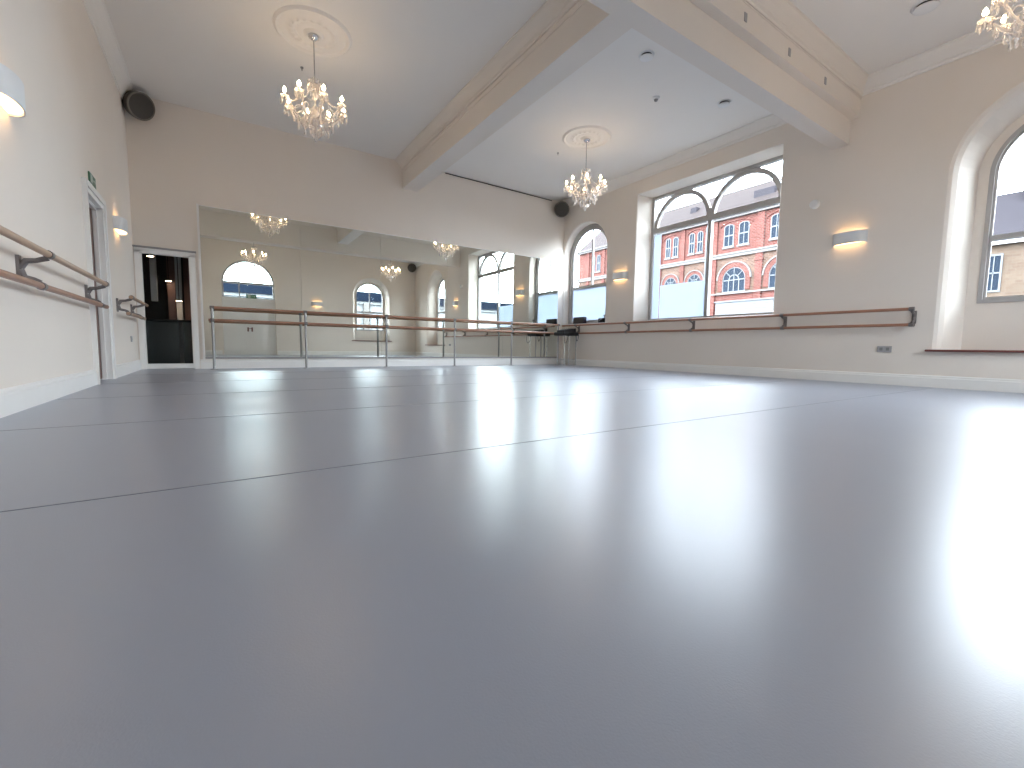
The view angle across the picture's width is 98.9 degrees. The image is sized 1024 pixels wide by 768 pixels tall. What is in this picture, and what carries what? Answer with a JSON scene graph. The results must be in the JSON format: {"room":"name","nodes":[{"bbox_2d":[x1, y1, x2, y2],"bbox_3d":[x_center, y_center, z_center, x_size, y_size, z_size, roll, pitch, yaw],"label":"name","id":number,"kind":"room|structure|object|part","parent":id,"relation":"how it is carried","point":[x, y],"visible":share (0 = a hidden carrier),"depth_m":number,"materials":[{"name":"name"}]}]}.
{"room":"dance studio","nodes":[
{"label":"dance studio","id":0,"kind":"room"},
{"bbox_2d":[0,0,138,388],"bbox_3d":[-3.077,-1.988,2.500,0.001,4.370,10.994,-2,6,-34],"label":"wall","id":1,"kind":"structure","parent":0,"point":[73,125],"depth_m":3.73,"materials":[{"name":"paint"}]},
{"bbox_2d":[0,63,25,117],"bbox_3d":[-3.177,-1.852,2.763,0.115,0.170,0.430,-2,6,-34],"label":"wall light","id":2,"kind":"object","parent":1,"relation":"attached to","point":[12,93],"visible":1,"depth_m":2.73,"materials":[{"name":"white paint"}]},
{"bbox_2d":[0,93,22,113],"bbox_3d":[-3.183,-1.779,2.766,0.103,0.001,0.387,-2,6,-34],"label":"diffuser","id":3,"kind":"object","parent":2,"relation":"attached to","point":[7,103],"depth_m":2.80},
{"bbox_2d":[0,225,109,308],"bbox_3d":[-2.718,-0.704,2.201,0.190,0.271,6.035,-2,6,-34],"label":"ballet barre","id":4,"kind":"object","parent":1,"relation":"attached to","point":[21,276],"depth_m":2.96,"materials":[{"name":"brown wood"}]},
{"bbox_3d":[-2.702,-0.597,2.222,0.044,0.043,6.035,-2,6,-34],"label":"rail","id":5,"kind":"part","parent":4,"relation":"part of","materials":[{"name":"brown wood"}]},
{"bbox_2d":[0,360,140,417],"bbox_3d":[-3.097,0.109,2.685,0.025,0.161,10.994,-2,6,-34],"label":"baseboard","id":6,"kind":"structure","parent":1,"relation":"attached to","point":[14,399],"depth_m":3.30,"materials":[{"name":"white paint"}]},
{"bbox_2d":[88,171,95,188],"bbox_3d":[-4.617,-2.239,4.816,0.017,0.110,0.285,-2,6,-34],"label":"exit sign","id":7,"kind":"object","parent":1,"relation":"attached to","point":[91,178],"visible":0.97,"depth_m":4.78,"materials":[{"name":"green plastic"}]},
{"bbox_2d":[81,177,116,384],"bbox_3d":[-4.745,-1.079,4.846,0.327,2.116,0.928,-2,6,-34],"label":"door","id":8,"kind":"structure","parent":1,"relation":"in","point":[94,205],"depth_m":5.14,"materials":[{"name":"white paint"}]},
{"bbox_2d":[82,0,133,98],"bbox_3d":[-2.990,-4.048,2.364,0.138,0.239,10.994,-2,6,-34],"label":"trim","id":9,"kind":"structure","parent":1,"relation":"attached to","point":[96,10],"depth_m":5.58,"materials":[{"name":"paint"}]},
{"bbox_2d":[113,215,127,234],"bbox_3d":[-5.326,-2.155,5.977,0.115,0.170,0.430,-2,6,-34],"label":"wall light","id":10,"kind":"object","parent":1,"relation":"attached to","point":[120,224],"visible":1,"depth_m":5.86,"materials":[{"name":"white ceramic"}]},
{"bbox_2d":[115,229,126,233],"bbox_3d":[-5.332,-2.083,5.979,0.103,0.001,0.387,-2,6,-34],"label":"diffuser","id":11,"kind":"object","parent":10,"relation":"attached to","point":[119,231],"depth_m":5.98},
{"bbox_2d":[116,295,148,319],"bbox_3d":[-5.539,-1.102,6.419,0.190,0.271,1.541,-2,6,-34],"label":"ballet barre","id":12,"kind":"object","parent":1,"relation":"attached to","point":[118,307],"depth_m":5.98,"materials":[{"name":"brown wood"}]},
{"bbox_3d":[-5.515,-0.995,6.446,0.044,0.043,1.541,-2,6,-34],"label":"rail","id":13,"kind":"part","parent":12,"relation":"part of","materials":[{"name":"brown wood"}]},
{"bbox_3d":[-5.481,-1.212,6.448,0.044,0.043,1.541,-2,6,-34],"label":"rail","id":14,"kind":"part","parent":12,"relation":"part of","materials":[{"name":"brown wood"}]},
{"bbox_2d":[122,90,154,120],"bbox_3d":[-5.814,-4.330,6.823,0.390,0.404,0.384,-2,6,-34],"label":"wall speaker","id":15,"kind":"object","parent":1,"relation":"attached to","point":[139,105],"visible":0.99,"depth_m":6.76,"materials":[{"name":"brown plastic"}]},
{"bbox_2d":[129,94,152,118],"bbox_3d":[-5.760,-4.313,6.803,0.128,0.332,0.356,2,5,14],"label":"grille","id":16,"kind":"object","parent":15,"relation":"attached to","point":[140,105],"depth_m":6.79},
{"bbox_2d":[142,254,184,319],"bbox_3d":[-7.451,-1.847,10.718,2.990,2.576,0.092,-2,6,-34],"label":"wall","id":17,"kind":"structure","parent":0,"point":[160,309],"depth_m":10.14,"materials":[{"name":"black paint"}]},
{"bbox_2d":[125,98,564,368],"bbox_3d":[-2.360,-2.575,9.558,9.044,4.370,0.001,-2,6,-34],"label":"wall","id":18,"kind":"structure","parent":0,"point":[180,158],"depth_m":8.32,"materials":[{"name":"paint"}]},
{"bbox_2d":[132,245,199,368],"bbox_3d":[-5.831,-1.262,7.441,0.833,2.010,0.235,-2,6,-34],"label":"door frame","id":19,"kind":"structure","parent":18,"relation":"in","point":[139,250],"depth_m":7.32,"materials":[{"name":"white paint"}]},
{"bbox_3d":[-5.768,-2.243,7.285,0.833,0.028,0.060,-2,6,-34],"label":"head moulding","id":20,"kind":"part","parent":19,"relation":"part of","materials":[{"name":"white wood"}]},
{"bbox_2d":[196,203,558,359],"bbox_3d":[-2.074,-1.892,9.793,8.004,2.654,0.034,-2,6,-34],"label":"wall mirror","id":21,"kind":"object","parent":18,"relation":"attached to","point":[247,260],"visible":0.99,"depth_m":9.06,"materials":[{"name":"white mirror"}]},
{"bbox_2d":[200,358,560,368],"bbox_3d":[-2.041,-0.492,9.953,8.220,0.161,0.025,-2,6,-34],"label":"baseboard","id":22,"kind":"structure","parent":18,"relation":"attached to","point":[207,363],"depth_m":9.15,"materials":[{"name":"white paint"}]},
{"bbox_2d":[445,173,551,200],"bbox_3d":[-0.223,-4.816,10.758,3.082,0.039,0.020,-2,6,-34],"label":"cable","id":23,"kind":"object","parent":18,"relation":"attached to","point":[445,173],"visible":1,"depth_m":10.65,"materials":[{"name":"black plastic"}]},
{"bbox_2d":[554,201,568,216],"bbox_3d":[1.299,-4.609,11.557,0.399,0.403,0.383,-2,6,-34],"label":"wall speaker","id":24,"kind":"object","parent":18,"relation":"attached to","point":[561,209],"visible":1,"depth_m":11.49,"materials":[{"name":"brown plastic"}]},
{"bbox_2d":[0,364,1023,767],"bbox_3d":[0.743,0.102,5.058,10.148,0.115,11.776,-2,6,-34],"label":"floor","id":25,"kind":"structure","parent":0,"point":[834,584],"depth_m":0.90,"materials":[{"name":"grey plastic"}]},
{"bbox_2d":[208,305,559,369],"bbox_3d":[-1.939,-0.925,9.602,7.746,1.086,0.124,-2,6,-34],"label":"ballet barre","id":26,"kind":"object","parent":25,"relation":"on","point":[305,323],"depth_m":8.77,"materials":[{"name":"brown wood"}]},
{"bbox_3d":[-5.115,-0.769,7.497,0.040,1.040,0.041,-2,6,-34],"label":"post","id":27,"kind":"part","parent":26,"relation":"part of","materials":[{"name":"metal"}]},
{"bbox_3d":[-3.906,-0.820,8.301,0.040,1.040,0.041,-2,6,-34],"label":"post","id":28,"kind":"part","parent":26,"relation":"part of","materials":[{"name":"metal"}]},
{"bbox_3d":[-1.930,-1.219,9.540,7.705,0.043,0.044,-2,6,-34],"label":"rail","id":29,"kind":"part","parent":26,"relation":"part of","materials":[{"name":"brown wood"}]},
{"bbox_3d":[-1.936,-1.438,9.560,7.677,0.043,0.044,-2,6,-34],"label":"rail","id":30,"kind":"part","parent":26,"relation":"part of","materials":[{"name":"brown wood"}]},
{"bbox_3d":[-2.623,-0.874,9.154,0.040,1.040,0.041,-2,6,-34],"label":"post","id":31,"kind":"part","parent":26,"relation":"part of","materials":[{"name":"metal"}]},
{"bbox_3d":[-1.314,-0.928,10.024,0.040,1.040,0.041,-2,6,-34],"label":"post","id":32,"kind":"part","parent":26,"relation":"part of","materials":[{"name":"metal"}]},
{"bbox_3d":[-0.012,-0.983,10.890,0.040,1.040,0.041,-2,6,-34],"label":"post","id":33,"kind":"part","parent":26,"relation":"part of","materials":[{"name":"metal"}]},
{"bbox_2d":[0,367,929,511],"bbox_3d":[0.183,-0.035,5.892,8.952,0.001,6.168,-2,6,-34],"label":"floor seam","id":34,"kind":"object","parent":25,"relation":"on","point":[552,367],"depth_m":2.47,"materials":[{"name":"grey"}]},
{"bbox_2d":[554,332,578,365],"bbox_3d":[1.417,-0.923,11.496,0.515,0.860,0.405,-2,6,-34],"label":"side table","id":35,"kind":"object","parent":25,"relation":"on","point":[557,334],"visible":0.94,"depth_m":11.40,"materials":[{"name":"black plastic"}]},
{"bbox_2d":[557,328,575,331],"bbox_3d":[1.422,-1.407,11.425,0.405,0.115,0.285,-2,6,-34],"label":"mixer","id":36,"kind":"object","parent":35,"relation":"on","point":[566,329],"visible":1,"depth_m":11.33,"materials":[{"name":"black plastic"}]},
{"bbox_3d":[1.519,-0.896,11.710,0.025,0.773,0.025,0,5,-11],"label":"leg","id":37,"kind":"part","parent":35,"relation":"part of","materials":[{"name":"silver metal"}]},
{"bbox_3d":[1.672,-0.875,11.482,0.025,0.773,0.025,4,6,34],"label":"leg","id":38,"kind":"part","parent":35,"relation":"part of","materials":[{"name":"metal"}]},
{"bbox_2d":[104,0,1023,200],"bbox_3d":[0.719,-4.380,4.813,9.320,0.115,11.270,-2,6,-34],"label":"ceiling","id":39,"kind":"structure","parent":0,"point":[406,60],"depth_m":6.32,"materials":[{"name":"paint"}]},
{"bbox_2d":[283,86,289,108],"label":"bulb","id":40,"kind":"object","parent":39,"relation":"hanging from","point":[284,89],"depth_m":5.38,"materials":[{"name":"white glass"}]},
{"bbox_2d":[272,5,351,56],"bbox_3d":[-2.503,-4.406,5.526,0.916,0.045,0.916,-2,6,-34],"label":"ceiling rose","id":41,"kind":"object","parent":39,"relation":"attached to","point":[293,23],"visible":0.94,"depth_m":5.45,"materials":[{"name":"paint"}]},
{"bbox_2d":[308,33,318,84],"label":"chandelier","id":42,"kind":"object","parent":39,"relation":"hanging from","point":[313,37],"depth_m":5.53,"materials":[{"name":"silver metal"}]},
{"bbox_3d":[-2.508,-4.075,5.554,0.012,0.530,0.012,4,6,34],"label":"rod","id":43,"kind":"part","parent":42,"relation":"part of","materials":[{"name":"metal"}]},
{"bbox_2d":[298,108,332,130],"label":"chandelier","id":44,"kind":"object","parent":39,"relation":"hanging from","point":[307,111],"depth_m":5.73,"materials":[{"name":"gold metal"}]},
{"bbox_2d":[340,96,344,117],"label":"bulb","id":45,"kind":"object","parent":39,"relation":"hanging from","point":[341,98],"depth_m":5.56,"materials":[{"name":"white glass"}]},
{"bbox_2d":[394,0,630,191],"bbox_3d":[-0.473,-4.235,6.860,0.658,0.552,6.302,-2,6,-34],"label":"ceiling beam","id":46,"kind":"structure","parent":39,"relation":"attached to","point":[561,36],"depth_m":5.88,"materials":[{"name":"paint"}]},
{"bbox_2d":[583,138,589,160],"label":"chandelier","id":47,"kind":"object","parent":39,"relation":"hanging from","point":[586,140],"depth_m":8.17,"materials":[{"name":"silver metal"}]},
{"bbox_2d":[562,125,611,148],"bbox_3d":[1.395,-4.574,8.172,0.916,0.045,0.916,-2,6,-34],"label":"ceiling rose","id":48,"kind":"object","parent":39,"relation":"attached to","point":[599,136],"visible":0.97,"depth_m":8.10,"materials":[{"name":"paint"}]},
{"bbox_2d":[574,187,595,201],"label":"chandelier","id":49,"kind":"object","parent":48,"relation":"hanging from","point":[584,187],"depth_m":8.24,"materials":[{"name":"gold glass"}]},
{"bbox_2d":[638,50,654,61],"bbox_3d":[1.797,-4.369,5.851,0.212,0.051,0.212,-2,6,-34],"label":"ceiling vent","id":50,"kind":"object","parent":39,"relation":"in","point":[646,55],"visible":1,"depth_m":5.81,"materials":[{"name":"white plastic"}]},
{"bbox_2d":[652,95,659,101],"bbox_3d":[2.247,-4.440,6.834,0.110,0.062,0.109,-2,6,-34],"label":"ceiling sensor","id":51,"kind":"object","parent":39,"relation":"attached to","point":[656,98],"visible":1,"depth_m":6.81,"materials":[{"name":"white plastic"}]},
{"bbox_2d":[717,99,730,107],"bbox_3d":[3.364,-4.439,6.948,0.212,0.051,0.212,-2,6,-34],"label":"ceiling vent","id":52,"kind":"object","parent":39,"relation":"in","point":[723,103],"visible":1,"depth_m":6.91,"materials":[{"name":"white plastic"}]},
{"bbox_2d":[587,0,868,149],"bbox_3d":[1.247,-3.834,4.052,9.044,0.828,0.580,-2,6,-34],"label":"ceiling beam","id":53,"kind":"structure","parent":39,"relation":"attached to","point":[769,52],"depth_m":5.05,"materials":[{"name":"paint"}]},
{"bbox_2d":[910,0,941,15],"bbox_3d":[4.672,-4.250,4.943,0.275,0.051,0.275,-2,6,-34],"label":"ceiling vent","id":54,"kind":"object","parent":39,"relation":"in","point":[926,6],"visible":1,"depth_m":4.92,"materials":[{"name":"white plastic"}]},
{"bbox_2d":[982,7,988,23],"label":"bulb","id":55,"kind":"object","parent":39,"relation":"hanging from","point":[985,12],"depth_m":3.99,"materials":[{"name":"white glass"}]},
{"bbox_3d":[4.317,-3.395,3.992,0.042,0.070,0.042,-2,6,-34],"label":"bulb","id":56,"kind":"part","parent":55,"relation":"part of","materials":[{"name":"beige glass"}]},
{"bbox_3d":[4.555,-4.145,3.654,0.916,0.045,0.916,-2,6,-34],"label":"ceiling rose","id":57,"kind":"object","parent":39,"relation":"attached to","visible":0},
{"bbox_2d":[1001,15,1006,30],"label":"bulb","id":58,"kind":"object","parent":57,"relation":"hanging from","point":[1003,19],"depth_m":4.07,"materials":[{"name":"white glass"}]},
{"bbox_3d":[4.577,-3.398,4.072,0.042,0.070,0.042,-2,6,-34],"label":"bulb","id":59,"kind":"part","parent":58,"relation":"part of","materials":[{"name":"beige glass"}]},
{"bbox_2d":[1008,20,1023,39],"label":"chandelier","id":60,"kind":"object","parent":57,"relation":"hanging from","point":[1023,20],"depth_m":3.87,"materials":[{"name":"gold glass"}]},
{"bbox_2d":[561,35,1023,379],"bbox_3d":[4.631,-2.310,7.625,0.437,4.370,10.994,-2,6,-34],"label":"wall","id":61,"kind":"structure","parent":0,"point":[913,172],"depth_m":6.36,"materials":[{"name":"paint"}]},
{"bbox_2d":[564,224,605,324],"bbox_3d":[1.965,-2.852,11.436,0.308,2.585,1.610,-2,6,-34],"label":"window","id":62,"kind":"structure","parent":61,"relation":"in","point":[589,301],"depth_m":11.59,"materials":[{"name":"white paint"}]},
{"bbox_2d":[573,317,586,323],"bbox_3d":[1.809,-1.694,11.691,0.126,0.184,0.414,-2,6,-34],"label":"speaker","id":63,"kind":"object","parent":62,"relation":"on","point":[576,320],"visible":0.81,"depth_m":11.61},
{"bbox_2d":[573,318,582,322],"bbox_3d":[1.760,-1.692,11.658,0.007,0.138,0.359,-2,6,-34],"label":"grille","id":64,"kind":"object","parent":63,"relation":"attached to","point":[575,320],"depth_m":11.66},
{"bbox_3d":[2.051,-2.562,11.520,0.074,0.074,1.343,-2,6,-34],"label":"meeting rail","id":65,"kind":"part","parent":62,"relation":"part of","materials":[{"name":"white paint"}]},
{"bbox_2d":[598,314,604,322],"bbox_3d":[2.251,-1.642,10.995,0.146,0.212,0.207,-2,6,-34],"label":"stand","id":66,"kind":"object","parent":62,"relation":"on","point":[600,320],"visible":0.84,"depth_m":10.96,"materials":[{"name":"black plastic"}]},
{"bbox_2d":[613,271,627,280],"bbox_3d":[2.515,-2.537,10.296,0.115,0.170,0.430,-2,6,-34],"label":"wall light","id":67,"kind":"object","parent":61,"relation":"attached to","point":[624,274],"visible":1,"depth_m":10.19,"materials":[{"name":"white paint"}]},
{"bbox_2d":[632,155,782,321],"bbox_3d":[3.840,-2.710,8.806,0.511,2.801,3.073,-2,6,-34],"label":"window","id":68,"kind":"structure","parent":61,"relation":"in","point":[687,300],"depth_m":9.20,"materials":[{"name":"white paint"}]},
{"bbox_3d":[3.786,-1.325,8.901,0.428,0.023,3.073,-2,6,-34],"label":"sill","id":69,"kind":"part","parent":68,"relation":"part of","materials":[{"name":"white paint"}]},
{"bbox_2d":[562,307,916,333],"bbox_3d":[3.440,-1.194,8.948,0.172,0.264,7.286,-2,6,-34],"label":"ballet barre","id":70,"kind":"object","parent":61,"relation":"attached to","point":[912,323],"depth_m":7.39,"materials":[{"name":"brown wood"}]},
{"bbox_3d":[3.427,-1.090,8.952,0.044,0.043,7.282,-2,6,-34],"label":"rail","id":71,"kind":"part","parent":70,"relation":"part of","materials":[{"name":"brown wood"}]},
{"bbox_2d":[561,358,1023,392],"bbox_3d":[4.409,-0.205,7.675,0.025,0.161,10.994,-2,6,-34],"label":"baseboard","id":72,"kind":"structure","parent":61,"relation":"attached to","point":[949,382],"depth_m":6.75,"materials":[{"name":"white paint"}]},
{"bbox_2d":[563,10,1023,206],"bbox_3d":[4.411,-4.380,7.282,0.166,0.193,10.994,-2,6,-34],"label":"trim","id":73,"kind":"structure","parent":61,"relation":"attached to","point":[990,35],"depth_m":6.09,"materials":[{"name":"paint"}]},
{"bbox_2d":[809,199,819,208],"bbox_3d":[4.780,-2.839,6.919,0.060,0.138,0.138,-2,6,-34],"label":"wall sensor","id":74,"kind":"object","parent":61,"relation":"attached to","point":[814,204],"visible":1,"depth_m":6.89,"materials":[{"name":"white plastic"}]},
{"bbox_2d":[832,229,867,246],"bbox_3d":[5.026,-2.183,6.541,0.115,0.170,0.430,-2,6,-34],"label":"wall light","id":75,"kind":"object","parent":61,"relation":"attached to","point":[854,236],"visible":1,"depth_m":6.48,"materials":[{"name":"white paint"}]},
{"bbox_2d":[877,346,891,351],"bbox_3d":[5.334,-0.500,6.273,0.016,0.087,0.166,-2,6,-34],"label":"wall socket","id":76,"kind":"object","parent":61,"relation":"attached to","point":[879,348],"visible":1,"depth_m":6.27,"materials":[{"name":"grey"}]},
{"bbox_2d":[925,124,1023,352],"bbox_3d":[6.337,-1.829,5.047,0.538,2.939,2.042,-2,6,-34],"label":"window","id":77,"kind":"structure","parent":61,"relation":"in","point":[988,237],"depth_m":5.62,"materials":[{"name":"white paint"}]},
{"bbox_3d":[6.289,-0.378,5.152,0.474,0.028,2.042,-2,6,-34],"label":"sill","id":78,"kind":"part","parent":77,"relation":"part of","materials":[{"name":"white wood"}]},
{"bbox_3d":[6.529,-2.156,5.145,0.087,2.300,1.316,-2,6,-34],"label":"frame","id":79,"kind":"part","parent":77,"relation":"part of","materials":[{"name":"white paint"}]},
{"bbox_3d":[6.527,-1.835,5.174,0.064,0.064,1.205,-2,6,-34],"label":"meeting rail","id":80,"kind":"part","parent":77,"relation":"part of","materials":[{"name":"white paint"}]},
{"bbox_3d":[-6.413,-3.032,9.083,2.990,0.092,3.767,-2,6,-34],"label":"ceiling","id":81,"kind":"structure","parent":0,"visible":0},
{"bbox_2d":[149,255,157,301],"bbox_3d":[-7.115,-2.304,8.679,0.101,1.311,0.110,-2,6,-34],"label":"post","id":82,"kind":"object","parent":81,"relation":"hanging from","point":[152,260],"visible":0.57,"depth_m":8.66,"materials":[{"name":"white paint"}]},
{"bbox_2d":[165,256,171,281],"bbox_3d":[-7.030,-2.541,8.936,0.120,0.880,0.117,-2,6,-34],"label":"pendant light","id":83,"kind":"object","parent":81,"relation":"hanging from","point":[168,280],"visible":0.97,"depth_m":8.94,"materials":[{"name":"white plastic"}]},
{"bbox_2d":[174,257,183,319],"bbox_3d":[-6.873,-2.145,9.023,0.101,1.679,0.110,-2,6,-34],"label":"post","id":84,"kind":"object","parent":81,"relation":"hanging from","point":[179,304],"visible":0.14,"depth_m":9.00,"materials":[{"name":"grey metal"}]},
{"bbox_2d":[175,261,182,300],"bbox_3d":[-6.709,-2.316,8.783,0.120,1.294,0.117,-2,6,-34],"label":"pendant light","id":85,"kind":"object","parent":81,"relation":"hanging from","point":[177,261],"visible":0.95,"depth_m":8.79,"materials":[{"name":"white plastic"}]},
{"bbox_3d":[-6.709,-2.330,8.782,0.012,1.265,0.014,-2,6,-34],"label":"stem","id":86,"kind":"part","parent":85,"relation":"part of","materials":[{"name":"black plastic"}]},
{"bbox_3d":[-6.514,-0.371,9.402,2.990,0.115,3.542,-2,6,-34],"label":"floor","id":87,"kind":"structure","parent":0,"visible":0},
{"bbox_2d":[146,319,192,363],"bbox_3d":[-6.202,-0.796,8.614,1.748,0.874,0.575,-2,6,-34],"label":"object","id":88,"kind":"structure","parent":87,"relation":"on","point":[168,341],"depth_m":8.19,"materials":[{"name":"black plastic"}]},
{"bbox_2d":[166,256,176,319],"bbox_3d":[-7.167,-1.718,9.244,0.147,2.576,0.202,-2,6,-34],"label":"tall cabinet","id":89,"kind":"object","parent":87,"relation":"on","point":[171,286],"visible":0.43,"depth_m":9.15,"materials":[{"name":"brown wood"}]},
{"bbox_2d":[183,258,190,319],"bbox_3d":[-6.785,-1.723,9.371,0.345,2.576,0.138,-2,6,-34],"label":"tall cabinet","id":90,"kind":"object","parent":87,"relation":"on","point":[185,260],"visible":0.07,"depth_m":9.22,"materials":[{"name":"black wood"}]},
{"label":"outside","id":91,"kind":"structure","parent":0,"visible":0},
{"label":"ground","id":92,"kind":"structure","parent":91,"visible":0},
{"bbox_2d":[576,177,781,317],"bbox_3d":[11.688,-6.359,29.097,4.945,11.040,16.860,-2,6,-34],"label":"brick building","id":93,"kind":"structure","parent":92,"relation":"on","point":[744,252],"depth_m":24.78,"materials":[{"name":"brick"}]},
{"bbox_2d":[661,274,678,285],"bbox_3d":[10.001,-6.617,27.670,0.115,0.670,1.340,-2,6,-34],"label":"window","id":94,"kind":"structure","parent":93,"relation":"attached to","point":[666,279],"depth_m":27.74,"materials":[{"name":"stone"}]},
{"bbox_2d":[683,270,703,282],"bbox_3d":[10.929,-6.486,26.282,0.115,0.670,1.340,-2,6,-34],"label":"window","id":95,"kind":"structure","parent":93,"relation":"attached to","point":[688,275],"depth_m":26.37,"materials":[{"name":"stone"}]},
{"bbox_2d":[716,261,751,280],"bbox_3d":[12.293,-6.314,24.241,0.115,0.984,1.968,-2,6,-34],"label":"hood","id":96,"kind":"object","parent":93,"relation":"attached to","point":[725,270],"depth_m":24.28,"materials":[{"name":"stone"}]},
{"bbox_2d":[762,255,776,275],"bbox_3d":[13.694,-6.116,22.146,0.115,0.984,1.968,-2,6,-34],"label":"hood","id":97,"kind":"object","parent":93,"relation":"attached to","point":[768,261],"depth_m":22.71,"materials":[{"name":"stone"}]},
{"bbox_2d":[986,190,1023,296],"bbox_3d":[22.197,-3.383,12.665,4.002,8.188,11.914,-2,6,-34],"label":"brick building","id":98,"kind":"structure","parent":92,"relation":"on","point":[1006,269],"depth_m":16.04,"materials":[{"name":"brick"}]}
]}

